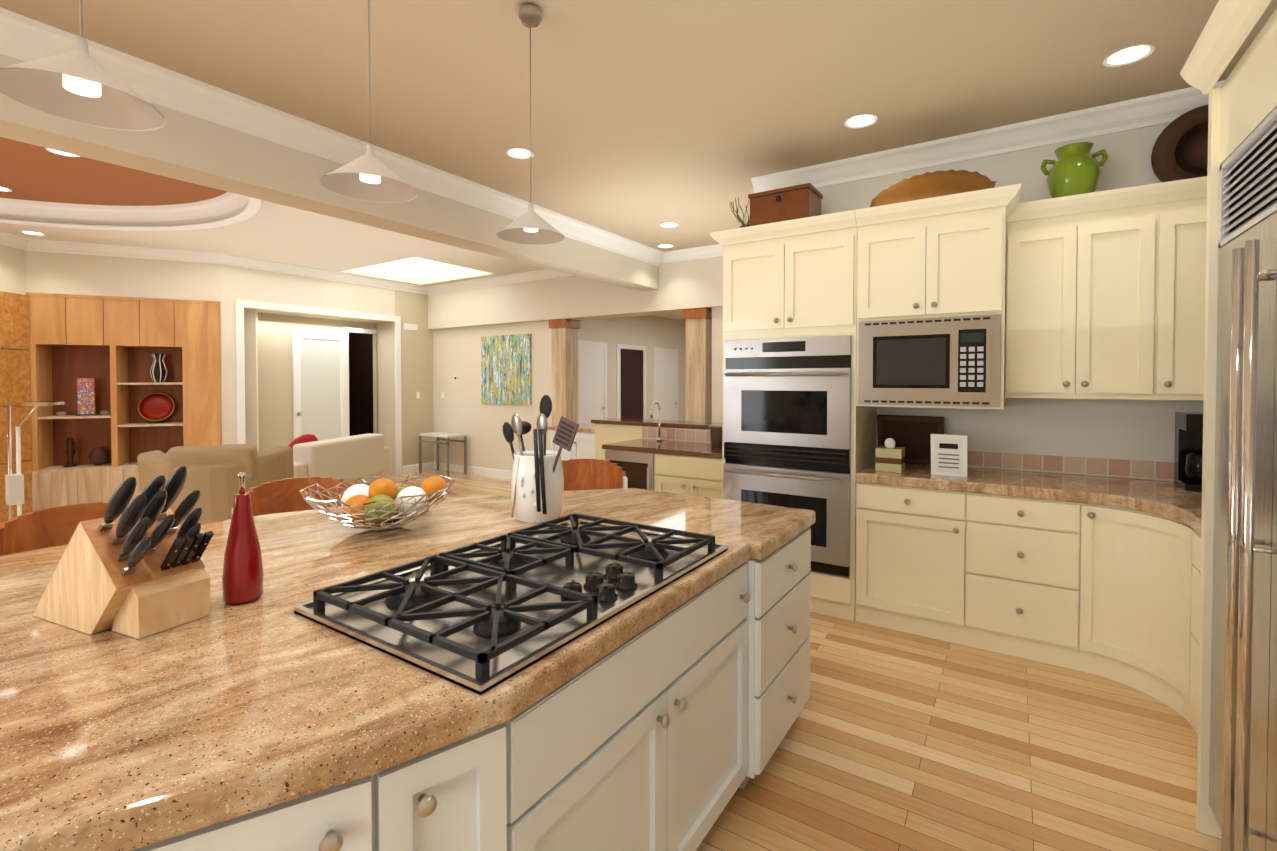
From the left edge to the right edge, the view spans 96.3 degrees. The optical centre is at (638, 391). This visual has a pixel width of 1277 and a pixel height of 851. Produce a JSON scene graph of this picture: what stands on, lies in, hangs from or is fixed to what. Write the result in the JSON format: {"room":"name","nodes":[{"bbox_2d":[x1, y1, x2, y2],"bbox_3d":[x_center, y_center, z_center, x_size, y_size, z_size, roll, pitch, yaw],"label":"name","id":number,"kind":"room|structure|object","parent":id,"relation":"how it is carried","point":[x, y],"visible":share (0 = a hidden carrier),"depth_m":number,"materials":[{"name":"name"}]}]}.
{"room":"kitchen","nodes":[
{"label":"kitchen","id":0,"kind":"room"},
{"bbox_2d":[0,123,1203,481],"bbox_3d":[-2.487,-0.131,5.202,16.000,3.000,18.100,1,1,33],"label":"wall","id":1,"kind":"structure","parent":0,"point":[434,361],"depth_m":7.41,"materials":[{"name":"paint"}]},
{"bbox_2d":[292,329,347,440],"bbox_3d":[-4.664,0.203,8.436,0.106,2.180,0.780,1,1,33],"label":"door","id":2,"kind":"structure","parent":1,"relation":"in","point":[319,382],"depth_m":8.43,"materials":[{"name":"white wood"}]},
{"bbox_2d":[404,323,457,398],"bbox_3d":[-3.311,-0.479,9.119,0.609,1.200,0.549,1,1,33],"label":"light switches","id":3,"kind":"object","parent":1,"relation":"attached to","point":[407,326],"visible":0.96,"depth_m":9.19,"materials":[{"name":"white plastic"}]},
{"bbox_2d":[481,334,531,404],"bbox_3d":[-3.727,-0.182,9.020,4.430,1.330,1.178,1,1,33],"label":"picture","id":4,"kind":"object","parent":1,"relation":"attached to","point":[505,369],"visible":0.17,"depth_m":8.54,"materials":[{"name":"multicoloured"}]},
{"bbox_2d":[578,340,677,423],"bbox_3d":[-0.311,0.209,10.720,0.574,2.130,3.460,1,1,33],"label":"doors","id":5,"kind":"structure","parent":1,"relation":"in","point":[630,381],"depth_m":10.48,"materials":[{"name":"white wood"}]},
{"bbox_2d":[855,183,1021,408],"bbox_3d":[1.807,-0.491,3.445,0.818,1.160,0.695,1,1,33],"label":"upper cabinet","id":6,"kind":"object","parent":1,"relation":"attached to","point":[931,301],"visible":1,"depth_m":3.19,"materials":[{"name":"beige wood"}]},
{"bbox_2d":[870,169,996,206],"bbox_3d":[1.699,-1.177,3.472,0.804,0.207,0.277,1,1,33],"label":"decorative piece","id":7,"kind":"object","parent":6,"relation":"on","point":[931,185],"visible":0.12,"depth_m":3.34,"materials":[{"name":"orange wood"}]},
{"bbox_2d":[876,445,1173,480],"bbox_3d":[2.531,0.437,3.398,2.098,0.102,0.012,1,1,33],"label":"backsplash","id":8,"kind":"structure","parent":1,"relation":"attached to","point":[1148,470],"depth_m":3.37,"materials":[{"name":"beige tile"}]},
{"bbox_2d":[1005,180,1180,399],"bbox_3d":[2.484,-0.516,3.208,0.710,1.060,0.348,1,1,33],"label":"upper cabinet","id":9,"kind":"object","parent":1,"relation":"attached to","point":[1105,294],"depth_m":3.05,"materials":[{"name":"beige wood"}]},
{"bbox_2d":[1040,142,1107,197],"bbox_3d":[2.435,-1.204,3.203,0.304,0.310,0.244,1,1,33],"label":"decorative vase","id":10,"kind":"object","parent":9,"relation":"on","point":[1075,169],"visible":0.85,"depth_m":3.13,"materials":[{"name":"ceramic"}]},
{"bbox_2d":[1177,176,1206,399],"bbox_3d":[2.855,-0.512,2.964,0.442,1.060,0.348,1,1,33],"label":"upper cabinet","id":11,"kind":"object","parent":1,"relation":"attached to","point":[1191,286],"depth_m":2.84,"materials":[{"name":"beige wood"}]},
{"bbox_2d":[1151,104,1208,181],"bbox_3d":[2.960,-1.272,2.981,0.430,0.417,0.137,1,1,33],"label":"decorative plate","id":12,"kind":"object","parent":11,"relation":"on","point":[1180,150],"visible":0.33,"depth_m":3.00,"materials":[{"name":"brown ceramic"}]},
{"bbox_2d":[0,469,1221,850],"bbox_3d":[-2.184,1.411,5.688,16.000,0.100,19.000,1,1,33],"label":"floor","id":13,"kind":"structure","parent":0,"point":[898,741],"depth_m":2.21,"materials":[{"name":"brown wood"}]},
{"bbox_2d":[5,401,65,520],"bbox_3d":[-4.181,0.727,3.891,0.505,1.330,0.363,1,1,33],"label":"floor lamp","id":14,"kind":"object","parent":13,"relation":"on","point":[14,489],"visible":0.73,"depth_m":3.90,"materials":[{"name":"silver metal"}]},
{"bbox_2d":[0,501,129,555],"bbox_3d":[-1.978,0.934,2.089,0.536,0.982,0.550,1,1,33],"label":"bar stool","id":15,"kind":"object","parent":13,"relation":"on","point":[44,528],"visible":0.02,"depth_m":2.14,"materials":[{"name":"brown wood"}]},
{"bbox_2d":[0,291,221,521],"bbox_3d":[-6.102,0.160,4.883,3.100,2.430,5.005,1,1,33],"label":"built-in shelving","id":16,"kind":"object","parent":13,"relation":"on","point":[127,380],"visible":0.88,"depth_m":6.62,"materials":[{"name":"brown wood"}]},
{"bbox_2d":[137,444,296,524],"bbox_3d":[-3.032,0.869,4.224,0.960,1.034,1.206,0,1,-27],"label":"sofa","id":17,"kind":"object","parent":13,"relation":"on","point":[213,471],"visible":0.29,"depth_m":3.74,"materials":[{"name":"beige fabric"}]},
{"bbox_2d":[232,476,352,515],"bbox_3d":[-1.531,0.924,2.640,0.581,0.982,0.572,1,1,33],"label":"bar stool","id":18,"kind":"object","parent":13,"relation":"on","point":[278,496],"depth_m":2.81,"materials":[{"name":"brown wood"}]},
{"bbox_2d":[133,751,468,850],"bbox_3d":[-1.236,1.019,0.877,1.583,0.848,1.057,1,1,33],"label":"base cabinet","id":19,"kind":"object","parent":13,"relation":"on","point":[421,803],"depth_m":0.88,"materials":[{"name":"beige wood"}]},
{"bbox_2d":[0,488,815,850],"bbox_3d":[-0.936,0.550,1.661,1.975,0.059,3.170,1,1,33],"label":"countertop","id":20,"kind":"structure","parent":19,"relation":"on","point":[110,740],"depth_m":1.03,"materials":[{"name":"stone"}]},
{"bbox_2d":[32,466,213,638],"bbox_3d":[-1.194,0.348,1.330,0.412,0.353,0.170,0,1,24],"label":"knife block","id":21,"kind":"object","parent":20,"relation":"on","point":[136,569],"visible":1,"depth_m":1.26,"materials":[{"name":"brown wood"}]},
{"bbox_2d":[222,472,262,604],"bbox_3d":[-0.993,0.363,1.435,0.086,0.320,0.086,1,1,33],"label":"oil bottle","id":22,"kind":"object","parent":20,"relation":"on","point":[242,579],"visible":1,"depth_m":1.41,"materials":[{"name":"red ceramic"}]},
{"bbox_2d":[299,474,455,529],"bbox_3d":[-0.954,0.415,2.131,0.524,0.189,0.538,1,1,33],"label":"fruit bowl","id":23,"kind":"object","parent":20,"relation":"on","point":[386,503],"visible":1,"depth_m":2.06,"materials":[{"name":"silver metal"}]},
{"bbox_2d":[294,513,727,694],"bbox_3d":[-0.263,0.497,1.607,0.647,0.048,1.030,1,1,33],"label":"cooktop","id":24,"kind":"object","parent":20,"relation":"in","point":[482,618],"visible":1,"depth_m":1.40,"materials":[{"name":"black metal"}]},
{"bbox_2d":[503,395,578,522],"bbox_3d":[-0.397,0.262,2.279,0.385,0.492,0.228,1,1,33],"label":"utensil crock","id":25,"kind":"object","parent":20,"relation":"on","point":[537,486],"visible":0.98,"depth_m":2.22,"materials":[{"name":"white ceramic"}]},
{"bbox_2d":[288,433,388,485],"bbox_3d":[-3.775,0.905,6.678,0.950,0.878,1.660,0,1,8],"label":"sofa","id":26,"kind":"object","parent":13,"relation":"on","point":[354,458],"visible":0.35,"depth_m":6.47,"materials":[{"name":"beige fabric"}]},
{"bbox_2d":[288,434,317,448],"bbox_3d":[-3.731,0.690,6.314,0.308,0.435,0.440,1,1,33],"label":"pillow","id":27,"kind":"object","parent":26,"relation":"on","point":[305,438],"depth_m":6.22,"materials":[{"name":"red fabric"}]},
{"bbox_2d":[419,432,466,476],"bbox_3d":[-3.093,0.988,9.031,0.700,0.630,0.360,1,1,33],"label":"console table","id":28,"kind":"object","parent":13,"relation":"on","point":[437,435],"visible":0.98,"depth_m":8.98,"materials":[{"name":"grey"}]},
{"bbox_2d":[435,695,560,850],"bbox_3d":[-0.917,1.011,1.362,1.583,0.848,0.338,1,1,33],"label":"base cabinet","id":29,"kind":"object","parent":13,"relation":"on","point":[514,765],"depth_m":1.05,"materials":[{"name":"beige wood"}]},
{"bbox_2d":[549,318,579,425],"bbox_3d":[-1.037,0.160,8.048,0.310,2.320,0.310,1,1,33],"label":"pillar","id":30,"kind":"structure","parent":13,"relation":"on","point":[564,347],"depth_m":7.94,"materials":[{"name":"brown wood"}]},
{"bbox_2d":[550,430,593,459],"bbox_3d":[-0.599,0.904,7.018,0.778,0.868,0.622,1,1,33],"label":"base cabinet","id":31,"kind":"object","parent":13,"relation":"on","point":[582,447],"depth_m":6.72,"materials":[{"name":"white wood"}]},
{"bbox_2d":[562,459,627,490],"bbox_3d":[-0.344,0.914,3.272,0.618,0.982,0.618,1,1,33],"label":"bar stool","id":32,"kind":"object","parent":13,"relation":"on","point":[587,474],"visible":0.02,"depth_m":3.51,"materials":[{"name":"brown wood"}]},
{"bbox_2d":[594,424,641,458],"bbox_3d":[-0.122,0.844,5.775,0.580,1.030,0.312,1,1,33],"label":"base cabinet","id":33,"kind":"object","parent":13,"relation":"on","point":[604,433],"depth_m":5.68,"materials":[{"name":"beige wood"}]},
{"bbox_2d":[548,418,721,458],"bbox_3d":[0.195,0.399,5.212,1.800,0.200,0.970,1,1,33],"label":"countertop","id":34,"kind":"structure","parent":33,"relation":"on","point":[697,449],"depth_m":5.05,"materials":[{"name":"brown stone"}]},
{"bbox_2d":[650,401,661,440],"bbox_3d":[0.158,0.274,5.190,0.050,0.369,0.175,1,1,33],"label":"bar faucet","id":35,"kind":"object","parent":34,"relation":"on","point":[659,438],"visible":1,"depth_m":5.23,"materials":[{"name":"silver metal"}]},
{"bbox_2d":[709,425,721,447],"bbox_3d":[0.689,0.378,4.798,0.200,0.175,0.200,1,1,33],"label":"ice bucket","id":36,"kind":"object","parent":34,"relation":"on","point":[716,435],"visible":0.69,"depth_m":4.73,"materials":[{"name":"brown metal"}]},
{"bbox_2d":[598,448,661,491],"bbox_3d":[0.102,0.938,5.063,0.578,0.868,0.658,1,1,33],"label":"base cabinet","id":37,"kind":"object","parent":13,"relation":"on","point":[643,470],"depth_m":4.77,"materials":[{"name":"beige wood"}]},
{"bbox_2d":[548,559,764,850],"bbox_3d":[-0.571,1.002,1.889,1.583,0.848,1.165,1,1,33],"label":"base cabinet","id":38,"kind":"object","parent":13,"relation":"on","point":[668,732],"depth_m":1.51,"materials":[{"name":"beige wood"}]},
{"bbox_2d":[662,454,721,498],"bbox_3d":[0.576,0.943,4.772,0.670,0.868,0.624,1,1,33],"label":"base cabinet","id":39,"kind":"object","parent":13,"relation":"on","point":[690,475],"depth_m":4.50,"materials":[{"name":"beige wood"}]},
{"bbox_2d":[683,307,711,421],"bbox_3d":[0.742,0.180,6.878,0.310,2.320,0.310,1,1,33],"label":"pillar","id":40,"kind":"structure","parent":13,"relation":"on","point":[698,320],"depth_m":6.76,"materials":[{"name":"brown wood"}]},
{"bbox_2d":[765,527,810,765],"bbox_3d":[-0.102,0.990,2.602,1.583,0.848,0.670,1,1,33],"label":"base cabinet","id":41,"kind":"object","parent":13,"relation":"on","point":[787,575],"depth_m":2.17,"materials":[{"name":"beige wood"}]},
{"bbox_2d":[710,210,876,621],"bbox_3d":[1.057,0.156,3.927,0.948,2.470,0.733,1,1,33],"label":"tall cabinet","id":42,"kind":"object","parent":13,"relation":"on","point":[799,428],"visible":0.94,"depth_m":3.61,"materials":[{"name":"beige wood"}]},
{"bbox_2d":[730,197,749,227],"bbox_3d":[0.752,-1.242,4.049,0.122,0.317,0.368,1,1,33],"label":"twigs","id":43,"kind":"object","parent":42,"relation":"on","point":[740,220],"visible":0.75,"depth_m":4.04,"materials":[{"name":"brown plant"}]},
{"bbox_2d":[748,183,822,225],"bbox_3d":[1.013,-1.218,3.943,0.430,0.273,0.305,1,1,33],"label":"box","id":44,"kind":"object","parent":42,"relation":"on","point":[788,203],"visible":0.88,"depth_m":3.82,"materials":[{"name":"brown wood"}]},
{"bbox_2d":[855,462,1201,512],"bbox_3d":[2.315,0.525,3.071,2.098,0.059,0.789,1,1,33],"label":"countertop","id":45,"kind":"structure","parent":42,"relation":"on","point":[1125,493],"depth_m":3.10,"materials":[{"name":"stone"}]},
{"bbox_2d":[875,438,904,472],"bbox_3d":[1.549,0.387,3.517,0.145,0.200,0.145,1,1,33],"label":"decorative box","id":46,"kind":"object","parent":45,"relation":"on","point":[889,456],"visible":1,"depth_m":3.46,"materials":[{"name":"wood"}]},
{"bbox_2d":[877,415,943,464],"bbox_3d":[1.804,0.320,3.799,0.400,0.319,0.096,1,1,33],"label":"cutting board","id":47,"kind":"object","parent":45,"relation":"on","point":[911,435],"visible":0.64,"depth_m":3.78,"materials":[{"name":"brown wood"}]},
{"bbox_2d":[931,434,966,476],"bbox_3d":[1.815,0.370,3.339,0.185,0.243,0.129,1,1,33],"label":"sign","id":48,"kind":"object","parent":45,"relation":"on","point":[948,455],"visible":1,"depth_m":3.30,"materials":[{"name":"paper"}]},
{"bbox_2d":[1174,412,1202,491],"bbox_3d":[2.865,0.304,2.922,0.145,0.385,0.240,1,1,33],"label":"coffee maker","id":49,"kind":"object","parent":45,"relation":"on","point":[1188,452],"visible":0.56,"depth_m":2.94,"materials":[{"name":"black plastic"}]},
{"bbox_2d":[855,482,950,640],"bbox_3d":[1.728,0.973,3.557,0.570,0.848,0.637,1,1,33],"label":"base cabinet","id":50,"kind":"object","parent":13,"relation":"on","point":[903,534],"depth_m":3.32,"materials":[{"name":"beige wood"}]},
{"bbox_2d":[947,491,1098,674],"bbox_3d":[2.168,0.978,3.267,0.609,0.848,0.638,1,1,33],"label":"base cabinet","id":51,"kind":"object","parent":13,"relation":"on","point":[1021,576],"depth_m":2.99,"materials":[{"name":"beige wood"}]},
{"bbox_2d":[1179,523,1200,735],"bbox_3d":[2.424,1.001,1.953,0.683,0.848,0.697,1,1,33],"label":"base cabinet","id":52,"kind":"object","parent":13,"relation":"on","point":[1189,621],"depth_m":2.40,"materials":[{"name":"beige wood"}]},
{"bbox_2d":[1143,494,1201,534],"bbox_3d":[2.452,0.543,2.078,0.778,0.059,0.960,1,1,33],"label":"countertop","id":53,"kind":"structure","parent":52,"relation":"on","point":[1171,500],"depth_m":2.55,"materials":[{"name":"stone"}]},
{"bbox_2d":[1180,0,1276,850],"bbox_3d":[1.790,0.204,1.137,0.860,2.470,1.260,1,1,33],"label":"tall cabinet","id":54,"kind":"object","parent":13,"relation":"on","point":[1236,810],"visible":1,"depth_m":1.49,"materials":[{"name":"beige wood"}]},
{"bbox_2d":[0,0,1276,320],"bbox_3d":[-2.874,-1.671,6.088,14.350,0.550,19.000,1,1,33],"label":"ceiling","id":55,"kind":"structure","parent":0,"point":[692,118],"depth_m":2.99,"materials":[{"name":"white paint"}]},
{"bbox_2d":[0,186,11,191],"bbox_3d":[-5.676,-1.796,5.056,0.190,0.003,0.190,1,1,33],"label":"recessed light","id":56,"kind":"object","parent":55,"relation":"in","point":[3,189],"visible":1,"depth_m":5.10,"materials":[{"name":"white"}]},
{"bbox_2d":[20,231,45,235],"bbox_3d":[-6.291,-1.641,5.942,0.190,0.003,0.190,1,1,33],"label":"recessed light","id":57,"kind":"object","parent":55,"relation":"in","point":[33,233],"visible":0.94,"depth_m":5.95,"materials":[{"name":"white"}]},
{"bbox_2d":[45,148,79,156],"bbox_3d":[-4.284,-1.782,4.261,0.190,0.003,0.190,1,1,33],"label":"recessed light","id":58,"kind":"object","parent":55,"relation":"in","point":[59,152],"visible":0.52,"depth_m":4.29,"materials":[{"name":"white"}]},
{"bbox_2d":[0,0,165,130],"bbox_3d":[-1.200,-1.092,1.226,0.280,0.939,0.280,1,1,33],"label":"pendant light","id":59,"kind":"object","parent":55,"relation":"hanging from","point":[79,84],"visible":1,"depth_m":1.24,"materials":[{"name":"beige metal"}]},
{"bbox_2d":[0,55,722,329],"bbox_3d":[-3.984,-1.250,2.815,6.400,0.680,12.300,1,1,33],"label":"ceiling beam","id":60,"kind":"structure","parent":55,"relation":"attached to","point":[601,283],"depth_m":4.27,"materials":[{"name":"beige paint"}]},
{"bbox_2d":[0,7,1224,478],"bbox_3d":[-3.192,-0.163,2.163,10.340,3.170,12.050,1,1,33],"label":"crown molding","id":61,"kind":"structure","parent":60,"relation":"attached to","point":[24,39],"depth_m":4.12,"materials":[{"name":"white paint"}]},
{"bbox_2d":[319,0,417,202],"bbox_3d":[-0.838,-1.101,1.778,0.280,0.939,0.280,1,1,33],"label":"pendant light","id":62,"kind":"object","parent":55,"relation":"hanging from","point":[369,176],"visible":1,"depth_m":1.80,"materials":[{"name":"beige metal"}]},
{"bbox_2d":[506,148,533,158],"bbox_3d":[-0.801,-1.606,3.864,0.190,0.003,0.190,1,1,33],"label":"recessed light","id":63,"kind":"object","parent":55,"relation":"in","point":[519,153],"visible":0.94,"depth_m":3.86,"materials":[{"name":"white"}]},
{"bbox_2d":[496,4,564,244],"bbox_3d":[-0.447,-1.112,2.371,0.280,0.939,0.280,1,1,33],"label":"pendant light","id":64,"kind":"object","parent":55,"relation":"hanging from","point":[530,226],"visible":1,"depth_m":2.37,"materials":[{"name":"beige metal"}]},
{"bbox_2d":[657,244,673,247],"bbox_3d":[0.306,-1.651,6.511,0.190,0.003,0.190,1,1,33],"label":"recessed light","id":65,"kind":"object","parent":55,"relation":"in","point":[665,246],"visible":1,"depth_m":6.53,"materials":[{"name":"white"}]},
{"bbox_2d":[660,222,678,227],"bbox_3d":[0.301,-1.636,5.629,0.190,0.003,0.190,1,1,33],"label":"recessed light","id":66,"kind":"object","parent":55,"relation":"in","point":[669,225],"visible":1,"depth_m":5.63,"materials":[{"name":"white"}]},
{"bbox_2d":[843,114,877,128],"bbox_3d":[1.313,-1.597,3.383,0.190,0.003,0.190,1,1,33],"label":"recessed light","id":67,"kind":"object","parent":55,"relation":"in","point":[862,121],"visible":1,"depth_m":3.39,"materials":[{"name":"white"}]},
{"bbox_2d":[1102,44,1154,66],"bbox_3d":[2.313,-1.585,2.702,0.190,0.003,0.190,1,1,33],"label":"recessed light","id":68,"kind":"object","parent":55,"relation":"in","point":[1128,55],"visible":1,"depth_m":2.70,"materials":[{"name":"white"}]}
]}

